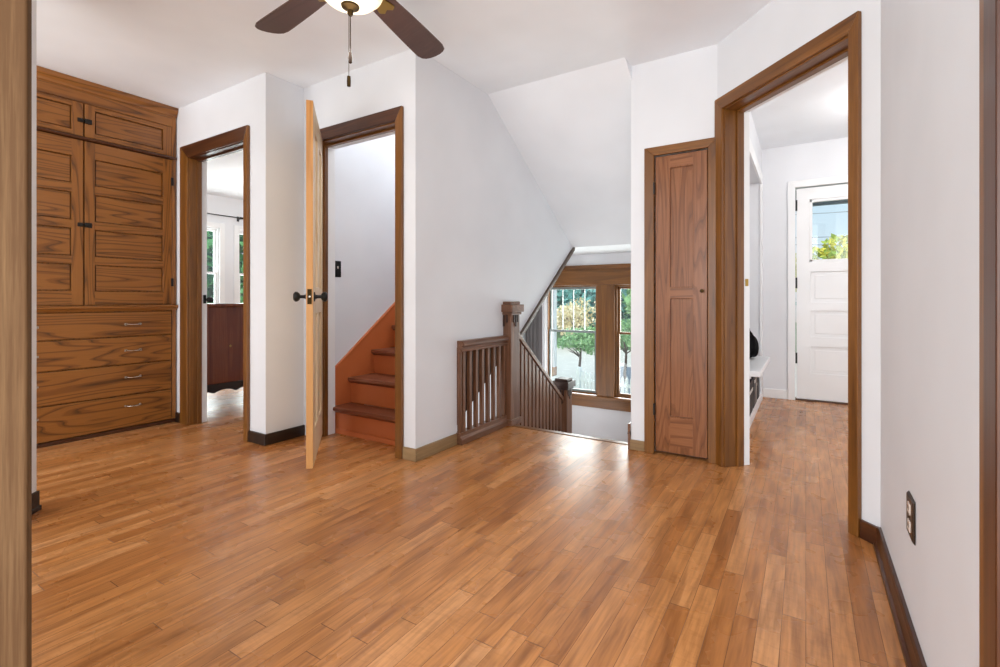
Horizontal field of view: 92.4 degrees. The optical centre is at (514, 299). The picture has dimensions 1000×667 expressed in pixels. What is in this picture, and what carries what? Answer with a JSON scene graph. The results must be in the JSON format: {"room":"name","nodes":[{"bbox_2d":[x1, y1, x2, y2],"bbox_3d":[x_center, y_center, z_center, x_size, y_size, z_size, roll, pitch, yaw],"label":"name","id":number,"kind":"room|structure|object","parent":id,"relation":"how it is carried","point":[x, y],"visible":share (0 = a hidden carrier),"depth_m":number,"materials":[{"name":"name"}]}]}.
{"room":"upstairs landing","nodes":[
{"label":"upstairs landing","id":0,"kind":"room"},
{"bbox_2d":[32,0,36,492],"bbox_3d":[-2.069,-0.260,1.665,0.130,2.380,0.900,0,0,-14],"label":"wall","id":1,"kind":"structure","parent":0,"point":[34,2],"depth_m":2.11,"materials":[{"name":"paint"}]},
{"bbox_2d":[32,491,41,513],"bbox_3d":[-2.097,0.887,2.085,0.016,0.085,0.083,0,0,-14],"label":"baseboard","id":2,"kind":"structure","parent":1,"relation":"attached to","point":[36,506],"depth_m":2.10,"materials":[{"name":"brown wood"}]},
{"bbox_2d":[207,194,242,302],"bbox_3d":[-4.022,-0.260,7.059,0.120,2.380,4.100,0,0,31],"label":"wall","id":3,"kind":"structure","parent":0,"point":[219,205],"depth_m":6.84,"materials":[{"name":"paint"}]},
{"bbox_2d":[207,222,224,302],"bbox_3d":[-4.362,-0.320,6.464,0.118,1.500,0.850,0,0,31],"label":"window","id":4,"kind":"structure","parent":3,"relation":"in","point":[218,230],"depth_m":6.73,"materials":[{"name":"white wood"}]},
{"bbox_2d":[207,213,242,221],"bbox_3d":[-4.030,-1.165,6.830,0.106,0.070,1.900,0,0,31],"label":"curtain rod","id":5,"kind":"object","parent":3,"relation":"attached to","point":[238,218],"visible":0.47,"depth_m":6.77,"materials":[{"name":"black metal"}]},
{"bbox_2d":[234,225,242,302],"bbox_3d":[-3.874,-0.320,7.267,0.118,1.500,0.850,0,0,31],"label":"window","id":6,"kind":"structure","parent":3,"relation":"in","point":[238,230],"depth_m":6.92,"materials":[{"name":"white wood"}]},
{"bbox_2d":[176,72,303,433],"bbox_3d":[-3.296,-0.260,4.252,4.154,2.380,0.271,0,0,31],"label":"wall","id":7,"kind":"structure","parent":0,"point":[272,106],"depth_m":3.16,"materials":[{"name":"paint"}]},
{"bbox_2d":[180,125,249,441],"bbox_3d":[-2.093,-0.106,3.432,0.894,2.072,0.156,0,0,31],"label":"door frame","id":8,"kind":"structure","parent":7,"relation":"attached to","point":[194,157],"depth_m":3.57,"materials":[{"name":"brown wood"}]},
{"bbox_2d":[248,430,266,445],"bbox_3d":[-1.663,0.894,3.095,0.189,0.072,0.014,0,0,31],"label":"baseboard","id":9,"kind":"structure","parent":7,"relation":"attached to","point":[254,437],"depth_m":3.08,"materials":[{"name":"brown wood"}]},
{"bbox_2d":[267,425,304,444],"bbox_3d":[-1.514,0.894,3.171,0.014,0.072,0.270,0,0,31],"label":"baseboard","id":10,"kind":"structure","parent":7,"relation":"attached to","point":[290,433],"depth_m":3.16,"materials":[{"name":"brown wood"}]},
{"bbox_2d":[304,49,428,448],"bbox_3d":[-1.026,-1.070,3.116,1.146,4.000,0.140,0,0,31],"label":"wall","id":11,"kind":"structure","parent":0,"point":[401,79],"depth_m":2.81,"materials":[{"name":"paint"}]},
{"bbox_2d":[293,100,327,468],"bbox_3d":[-1.165,-0.080,2.866,0.173,1.950,0.697,0,0,-12],"label":"door","id":12,"kind":"structure","parent":11,"relation":"in","point":[314,296],"depth_m":2.57,"materials":[{"name":"brown wood"}]},
{"bbox_2d":[320,106,403,458],"bbox_3d":[-0.986,-0.100,3.080,0.859,2.059,0.161,0,0,31],"label":"door frame","id":13,"kind":"structure","parent":11,"relation":"attached to","point":[388,122],"depth_m":3.13,"materials":[{"name":"brown wood"}]},
{"bbox_2d":[403,446,416,461],"bbox_3d":[-0.609,0.894,2.772,0.104,0.072,0.014,0,0,31],"label":"baseboard","id":14,"kind":"structure","parent":11,"relation":"attached to","point":[410,454],"depth_m":2.76,"materials":[{"name":"brown wood"}]},
{"bbox_2d":[335,134,525,427],"bbox_3d":[-0.586,-0.620,4.626,0.120,4.900,2.898,0,0,31],"label":"wall","id":15,"kind":"structure","parent":0,"point":[364,171],"depth_m":3.60,"materials":[{"name":"paint"}]},
{"bbox_2d":[335,261,340,276],"bbox_3d":[-1.256,-0.215,3.390,0.017,0.115,0.070,0,0,31],"label":"light switch","id":16,"kind":"object","parent":15,"relation":"attached to","point":[337,263],"visible":0.76,"depth_m":3.39,"materials":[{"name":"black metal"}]},
{"bbox_2d":[37,0,847,199],"bbox_3d":[-1.855,-1.492,3.113,11.600,0.117,8.600,0,0,31],"label":"ceiling","id":17,"kind":"structure","parent":0,"point":[178,54],"depth_m":2.73,"materials":[{"name":"paint"}]},
{"bbox_2d":[255,0,443,86],"bbox_3d":[-0.643,-1.125,1.843,1.239,0.649,1.257,0,0,31],"label":"ceiling fan","id":18,"kind":"object","parent":17,"relation":"hanging from","point":[290,14],"visible":1,"depth_m":2.09,"materials":[{"name":"brown wood"}]},
{"bbox_2d":[32,366,905,666],"bbox_3d":[-1.336,0.990,3.968,11.600,0.120,6.600,0,0,31],"label":"floor","id":19,"kind":"structure","parent":0,"point":[174,544],"depth_m":1.74,"materials":[{"name":"brown wood"}]},
{"bbox_2d":[37,66,179,448],"bbox_3d":[-3.031,-0.260,3.292,0.563,2.379,1.096,0,0,31],"label":"tall cabinet","id":20,"kind":"object","parent":19,"relation":"on","point":[107,307],"depth_m":3.27,"materials":[{"name":"brown wood"}]},
{"bbox_2d":[207,303,242,392],"bbox_3d":[-2.632,0.483,4.485,0.488,0.893,0.995,0,0,31],"label":"dresser","id":21,"kind":"object","parent":19,"relation":"on","point":[224,320],"visible":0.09,"depth_m":4.20,"materials":[{"name":"brown wood"}]},
{"bbox_2d":[333,302,394,445],"bbox_3d":[-0.405,-0.070,4.021,0.818,2.000,2.090,0,0,31],"label":"staircase","id":22,"kind":"structure","parent":19,"relation":"on","point":[365,374],"depth_m":3.40,"materials":[{"name":"orange paint"}]},
{"bbox_2d":[456,301,523,444],"bbox_3d":[-0.188,0.472,3.377,0.174,0.915,0.710,0,0,31],"label":"balustrade","id":23,"kind":"object","parent":19,"relation":"on","point":[478,359],"visible":0.87,"depth_m":3.39,"materials":[{"name":"brown wood"}]},
{"bbox_2d":[750,356,769,426],"bbox_3d":[1.811,0.718,3.974,0.485,0.425,1.175,0,0,31],"label":"storage bench","id":24,"kind":"object","parent":19,"relation":"on","point":[758,364],"visible":0.24,"depth_m":3.77,"materials":[{"name":"white wood"}]},
{"bbox_2d":[750,379,752,414],"bbox_3d":[1.606,0.735,3.657,0.354,0.240,0.320,0,0,31],"label":"storage bin","id":25,"kind":"object","parent":24,"relation":"on","point":[751,380],"visible":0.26,"depth_m":3.61,"materials":[{"name":"grey"}]},
{"bbox_2d":[751,377,755,407],"bbox_3d":[1.762,0.720,3.914,0.354,0.270,0.160,0,0,31],"label":"storage bin","id":26,"kind":"object","parent":24,"relation":"on","point":[753,378],"visible":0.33,"depth_m":3.76,"materials":[{"name":"grey"}]},
{"bbox_2d":[750,331,758,357],"bbox_3d":[1.994,0.376,4.108,0.169,0.257,0.294,0,0,31],"label":"bag","id":27,"kind":"object","parent":24,"relation":"on","point":[754,345],"visible":0.33,"depth_m":4.03,"materials":[{"name":"black fabric"}]},
{"bbox_2d":[755,377,756,403],"bbox_3d":[1.853,0.745,4.063,0.354,0.220,0.130,0,0,31],"label":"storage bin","id":28,"kind":"object","parent":24,"relation":"on","point":[755,377],"visible":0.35,"depth_m":3.95,"materials":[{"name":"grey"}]},
{"bbox_2d":[757,377,758,398],"bbox_3d":[1.969,0.725,4.256,0.354,0.260,0.160,0,0,31],"label":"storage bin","id":29,"kind":"object","parent":24,"relation":"on","point":[757,377],"visible":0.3,"depth_m":4.10,"materials":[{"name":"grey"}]},
{"bbox_2d":[429,58,571,442],"bbox_3d":[-0.021,-0.670,3.765,0.100,3.200,2.053,0,0,31],"label":"wall","id":30,"kind":"structure","parent":0,"point":[495,237],"depth_m":3.22,"materials":[{"name":"paint"}]},
{"bbox_2d":[416,434,456,460],"bbox_3d":[-0.471,0.894,2.912,0.014,0.072,0.368,0,0,31],"label":"baseboard","id":31,"kind":"structure","parent":30,"relation":"attached to","point":[425,451],"depth_m":2.89,"materials":[{"name":"brown wood"}]},
{"bbox_2d":[520,247,574,336],"bbox_3d":[0.226,-0.054,4.159,0.132,0.912,1.147,0,0,31],"label":"trim","id":32,"kind":"structure","parent":30,"relation":"attached to","point":[571,252],"depth_m":4.10,"materials":[{"name":"brown wood"}]},
{"bbox_2d":[526,297,546,371],"bbox_3d":[0.267,0.738,5.579,0.330,2.144,0.059,0,0,31],"label":"wall","id":33,"kind":"structure","parent":0,"point":[536,333],"depth_m":5.56,"materials":[{"name":"white paint"}]},
{"bbox_2d":[552,290,556,366],"bbox_3d":[-1.241,-0.260,7.711,4.200,2.380,0.100,0,0,31],"label":"wall","id":34,"kind":"structure","parent":0,"point":[554,334],"depth_m":6.61,"materials":[{"name":"paint"}]},
{"bbox_2d":[488,57,631,254],"bbox_3d":[0.427,-1.055,4.358,2.130,1.110,2.305,0,0,31],"label":"ceiling","id":35,"kind":"structure","parent":0,"point":[571,130],"depth_m":3.56,"materials":[{"name":"paint"}]},
{"bbox_2d":[566,252,630,441],"bbox_3d":[1.004,0.665,5.309,2.130,2.330,0.120,0,0,31],"label":"wall","id":36,"kind":"structure","parent":0,"point":[587,421],"depth_m":5.28,"materials":[{"name":"paint"}]},
{"bbox_2d":[547,263,630,411],"bbox_3d":[1.026,0.406,5.260,1.740,1.577,0.160,0,0,31],"label":"window","id":37,"kind":"structure","parent":36,"relation":"in","point":[603,278],"depth_m":5.26,"materials":[{"name":"brown wood"}]},
{"bbox_2d":[615,284,630,398],"bbox_3d":[1.431,0.450,5.027,0.766,1.220,0.120,0,0,31],"label":"window","id":38,"kind":"structure","parent":36,"relation":"in","point":[618,288],"depth_m":5.20,"materials":[{"name":"brown wood"}]},
{"bbox_2d":[631,44,716,450],"bbox_3d":[0.961,-0.260,2.895,0.500,2.380,0.100,0,0,31],"label":"wall","id":39,"kind":"structure","parent":0,"point":[673,98],"depth_m":2.93,"materials":[{"name":"paint"}]},
{"bbox_2d":[512,425,627,444],"bbox_3d":[0.359,0.943,3.311,0.960,0.034,0.055,0,0,31],"label":"trim","id":40,"kind":"structure","parent":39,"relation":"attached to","point":[518,426],"depth_m":3.29,"materials":[{"name":"brown wood"}]},
{"bbox_2d":[628,422,630,448],"bbox_3d":[0.723,0.850,3.001,0.016,0.160,0.066,0,0,31],"label":"trim","id":41,"kind":"structure","parent":39,"relation":"attached to","point":[629,423],"depth_m":2.97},
{"bbox_2d":[630,439,643,451],"bbox_3d":[0.750,0.899,2.957,0.100,0.062,0.014,0,0,31],"label":"baseboard","id":42,"kind":"structure","parent":39,"relation":"attached to","point":[637,445],"depth_m":2.95,"materials":[{"name":"brown wood"}]},
{"bbox_2d":[750,111,761,392],"bbox_3d":[1.624,-0.252,3.796,0.440,2.363,2.116,0,0,31],"label":"wall","id":43,"kind":"structure","parent":0,"point":[754,182],"depth_m":4.42,"materials":[{"name":"paint"}]},
{"bbox_2d":[750,139,762,399],"bbox_3d":[1.950,-0.115,3.893,0.018,2.090,1.350,0,0,31],"label":"trim","id":44,"kind":"structure","parent":43,"relation":"attached to","point":[753,158],"depth_m":4.38,"materials":[{"name":"white wood"}]},
{"bbox_2d":[717,0,880,526],"bbox_3d":[1.338,-0.260,2.282,0.156,2.380,0.947,0,0,-14],"label":"wall","id":45,"kind":"structure","parent":0,"point":[780,27],"depth_m":1.86,"materials":[{"name":"paint"}]},
{"bbox_2d":[653,150,707,458],"bbox_3d":[0.984,0.030,2.838,0.340,1.800,0.094,0,0,31],"label":"door","id":46,"kind":"structure","parent":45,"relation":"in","point":[680,188],"depth_m":2.83,"materials":[{"name":"brown wood"}]},
{"bbox_2d":[644,11,861,536],"bbox_3d":[1.146,-0.099,2.423,0.465,2.058,1.164,0,0,-14],"label":"door frame","id":47,"kind":"structure","parent":45,"relation":"attached to","point":[842,42],"depth_m":2.66,"materials":[{"name":"brown wood"}]},
{"bbox_2d":[860,519,877,543],"bbox_3d":[1.359,0.894,1.837,0.014,0.072,0.073,0,0,-14],"label":"baseboard","id":48,"kind":"structure","parent":45,"relation":"attached to","point":[868,531],"depth_m":1.84,"materials":[{"name":"brown wood"}]},
{"bbox_2d":[762,137,847,396],"bbox_3d":[3.534,-0.252,3.957,2.860,2.363,0.140,0,0,31],"label":"wall","id":49,"kind":"structure","parent":0,"point":[827,158],"depth_m":4.51,"materials":[{"name":"paint"}]},
{"bbox_2d":[763,388,787,398],"bbox_3d":[2.450,0.887,4.526,0.218,0.085,0.012,0,0,31],"label":"baseboard","id":50,"kind":"structure","parent":49,"relation":"attached to","point":[770,393],"depth_m":4.52,"materials":[{"name":"white wood"}]},
{"bbox_2d":[788,175,847,399],"bbox_3d":[2.966,-0.083,4.208,0.993,2.026,0.020,0,0,31],"label":"door frame","id":51,"kind":"structure","parent":49,"relation":"attached to","point":[792,185],"depth_m":4.44,"materials":[{"name":"white wood"}]},
{"bbox_2d":[795,184,847,404],"bbox_3d":[2.992,-0.048,4.260,0.881,1.955,0.104,0,0,31],"label":"door","id":52,"kind":"structure","parent":49,"relation":"in","point":[821,285],"depth_m":4.36,"materials":[{"name":"white wood"}]},
{"bbox_2d":[812,200,847,206],"bbox_3d":[3.521,-1.232,4.842,2.200,0.275,1.360,0,0,31],"label":"ceiling","id":53,"kind":"structure","parent":0,"point":[837,201],"depth_m":5.50,"materials":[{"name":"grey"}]},
{"bbox_2d":[881,0,978,666],"bbox_3d":[0.582,-0.260,0.379,0.120,2.380,3.252,0,0,31],"label":"wall","id":54,"kind":"structure","parent":0,"point":[930,48],"depth_m":1.06,"materials":[{"name":"paint"}]},
{"bbox_2d":[873,527,926,666],"bbox_3d":[1.026,0.890,1.252,0.024,0.080,1.275,0,0,31],"label":"baseboard","id":55,"kind":"structure","parent":54,"relation":"attached to","point":[912,653],"depth_m":1.37,"materials":[{"name":"brown wood"}]},
{"bbox_2d":[906,491,914,544],"bbox_3d":[1.043,0.574,1.266,0.008,0.112,0.090,0,0,31],"label":"wall outlet","id":56,"kind":"object","parent":54,"relation":"attached to","point":[910,503],"visible":1,"depth_m":1.25,"materials":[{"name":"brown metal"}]},
{"bbox_2d":[907,501,909,514],"bbox_3d":[1.041,0.551,1.267,0.004,0.028,0.034,0,0,31],"label":"receptacle","id":57,"kind":"object","parent":56,"relation":"attached to","point":[908,502],"depth_m":1.26,"materials":[{"name":"white plastic"}]},
{"bbox_2d":[907,518,909,532],"bbox_3d":[1.041,0.597,1.267,0.004,0.028,0.034,0,0,31],"label":"receptacle","id":58,"kind":"object","parent":56,"relation":"attached to","point":[908,519],"depth_m":1.26,"materials":[{"name":"white plastic"}]},
{"bbox_2d":[979,0,999,666],"bbox_3d":[0.712,-0.100,0.625,0.152,2.060,0.118,0,0,31],"label":"door frame","id":59,"kind":"structure","parent":54,"relation":"attached to","point":[989,10],"depth_m":0.64,"materials":[{"name":"brown wood"}]},
{"bbox_3d":[0.490,1.520,4.463,2.130,0.820,2.100,0,0,31],"label":"floor","id":60,"kind":"structure","parent":0,"visible":0},
{"bbox_2d":[516,333,575,432],"bbox_3d":[0.238,1.078,4.080,0.168,1.723,0.984,0,0,31],"label":"stair railing","id":61,"kind":"object","parent":60,"relation":"on","point":[544,403],"visible":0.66,"depth_m":4.00,"materials":[{"name":"brown wood"}]},
{"bbox_3d":[-1.368,-0.260,0.614,0.847,2.380,0.847,0,0,31],"label":"wall","id":62,"kind":"structure","parent":0,"visible":0},
{"bbox_2d":[0,0,31,666],"bbox_3d":[-0.786,-0.100,0.700,0.130,2.060,0.012,0,0,-14],"label":"door frame","id":63,"kind":"structure","parent":62,"relation":"attached to","point":[15,15],"depth_m":0.71,"materials":[{"name":"brown wood"}]},
{"label":"outside","id":64,"kind":"structure","parent":0,"visible":0},
{"bbox_2d":[557,318,630,349],"bbox_3d":[6.096,2.580,19.694,70.000,0.200,80.000,0,0,31],"label":"ground","id":65,"kind":"structure","parent":64,"point":[558,333],"depth_m":30.48,"materials":[{"name":"green plant"}]},
{"bbox_2d":[207,231,242,302],"bbox_3d":[-6.633,0.301,10.563,4.648,4.391,3.346,0,0,15],"label":"shade tree","id":66,"kind":"object","parent":65,"relation":"on","point":[210,277],"visible":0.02,"depth_m":9.84,"materials":[{"name":"green plant"}]},
{"bbox_2d":[207,234,242,294],"bbox_3d":[-5.746,-0.154,11.454,5.027,5.353,3.499,0,0,-13],"label":"shade tree","id":67,"kind":"object","parent":65,"relation":"on","point":[240,236],"visible":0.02,"depth_m":10.38,"materials":[{"name":"green plant"}]},
{"bbox_2d":[557,289,583,308],"bbox_3d":[2.754,-0.842,36.404,8.558,6.688,6.996,0,0,31],"label":"tree","id":68,"kind":"object","parent":65,"relation":"on","point":[559,302],"visible":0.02,"depth_m":34.55,"materials":[{"name":"green plant"}]},
{"bbox_2d":[559,289,627,327],"bbox_3d":[6.059,-0.808,32.795,7.544,8.222,7.666,0,0,4],"label":"tree","id":69,"kind":"object","parent":65,"relation":"on","point":[578,293],"visible":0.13,"depth_m":31.55,"materials":[{"name":"green plant"}]},
{"bbox_2d":[576,367,630,393],"bbox_3d":[2.185,2.040,10.627,0.152,0.880,2.086,0,0,-44],"label":"picket fence","id":70,"kind":"object","parent":65,"relation":"on","point":[580,379],"visible":0.17,"depth_m":11.01,"materials":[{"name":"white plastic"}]},
{"bbox_2d":[590,289,630,329],"bbox_3d":[7.472,0.410,31.414,6.039,8.745,5.428,0,0,31],"label":"tree","id":71,"kind":"object","parent":65,"relation":"on","point":[624,291],"visible":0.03,"depth_m":29.98,"materials":[{"name":"green plant"}]},
{"bbox_2d":[622,289,630,322],"bbox_3d":[8.817,0.087,27.968,5.092,6.053,8.248,0,0,12],"label":"tree","id":72,"kind":"object","parent":65,"relation":"on","point":[627,300],"visible":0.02,"depth_m":26.36,"materials":[{"name":"green plant"}]},
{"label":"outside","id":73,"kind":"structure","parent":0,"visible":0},
{"bbox_2d":[552,346,630,389],"bbox_3d":[7.105,2.470,15.573,28.000,0.020,12.000,0,0,31],"label":"gravel drive","id":74,"kind":"structure","parent":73,"point":[567,361],"depth_m":18.72,"materials":[{"name":"white gravel"}]},
{"bbox_2d":[557,297,595,348],"bbox_3d":[3.319,1.134,23.650,3.396,2.709,4.096,0,0,31],"label":"autumn tree","id":75,"kind":"object","parent":74,"relation":"on","point":[567,314],"visible":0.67,"depth_m":23.22,"materials":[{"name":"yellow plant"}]},
{"bbox_2d":[557,325,595,366],"bbox_3d":[1.855,1.596,13.621,1.250,1.774,1.383,0,0,-11],"label":"tree","id":76,"kind":"object","parent":74,"relation":"on","point":[585,342],"visible":0.89,"depth_m":13.42,"materials":[{"name":"green plant"}]},
{"bbox_2d":[812,233,847,259],"bbox_3d":[10.647,0.114,16.247,3.464,4.759,3.045,0,0,44],"label":"tree","id":77,"kind":"object","parent":74,"relation":"on","point":[826,252],"visible":0.12,"depth_m":16.13,"materials":[{"name":"green plant"}]},
{"bbox_2d":[812,211,847,244],"bbox_3d":[14.453,-0.995,17.081,11.266,6.950,0.280,0,0,31],"label":"power lines","id":78,"kind":"object","parent":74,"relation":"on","point":[842,211],"visible":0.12,"depth_m":18.53,"materials":[{"name":"black"}]},
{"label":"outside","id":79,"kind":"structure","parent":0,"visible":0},
{"bbox_2d":[620,366,630,393],"bbox_3d":[3.261,2.465,14.355,1.324,0.030,6.874,0,0,12],"label":"path","id":80,"kind":"structure","parent":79,"point":[628,370],"depth_m":15.66,"materials":[{"name":"concrete"}]},
{"bbox_2d":[620,318,630,380],"bbox_3d":[3.188,1.509,14.447,1.689,1.950,1.134,0,0,31],"label":"tree","id":81,"kind":"object","parent":80,"relation":"on","point":[626,338],"visible":0.38,"depth_m":14.27,"materials":[{"name":"green plant"}]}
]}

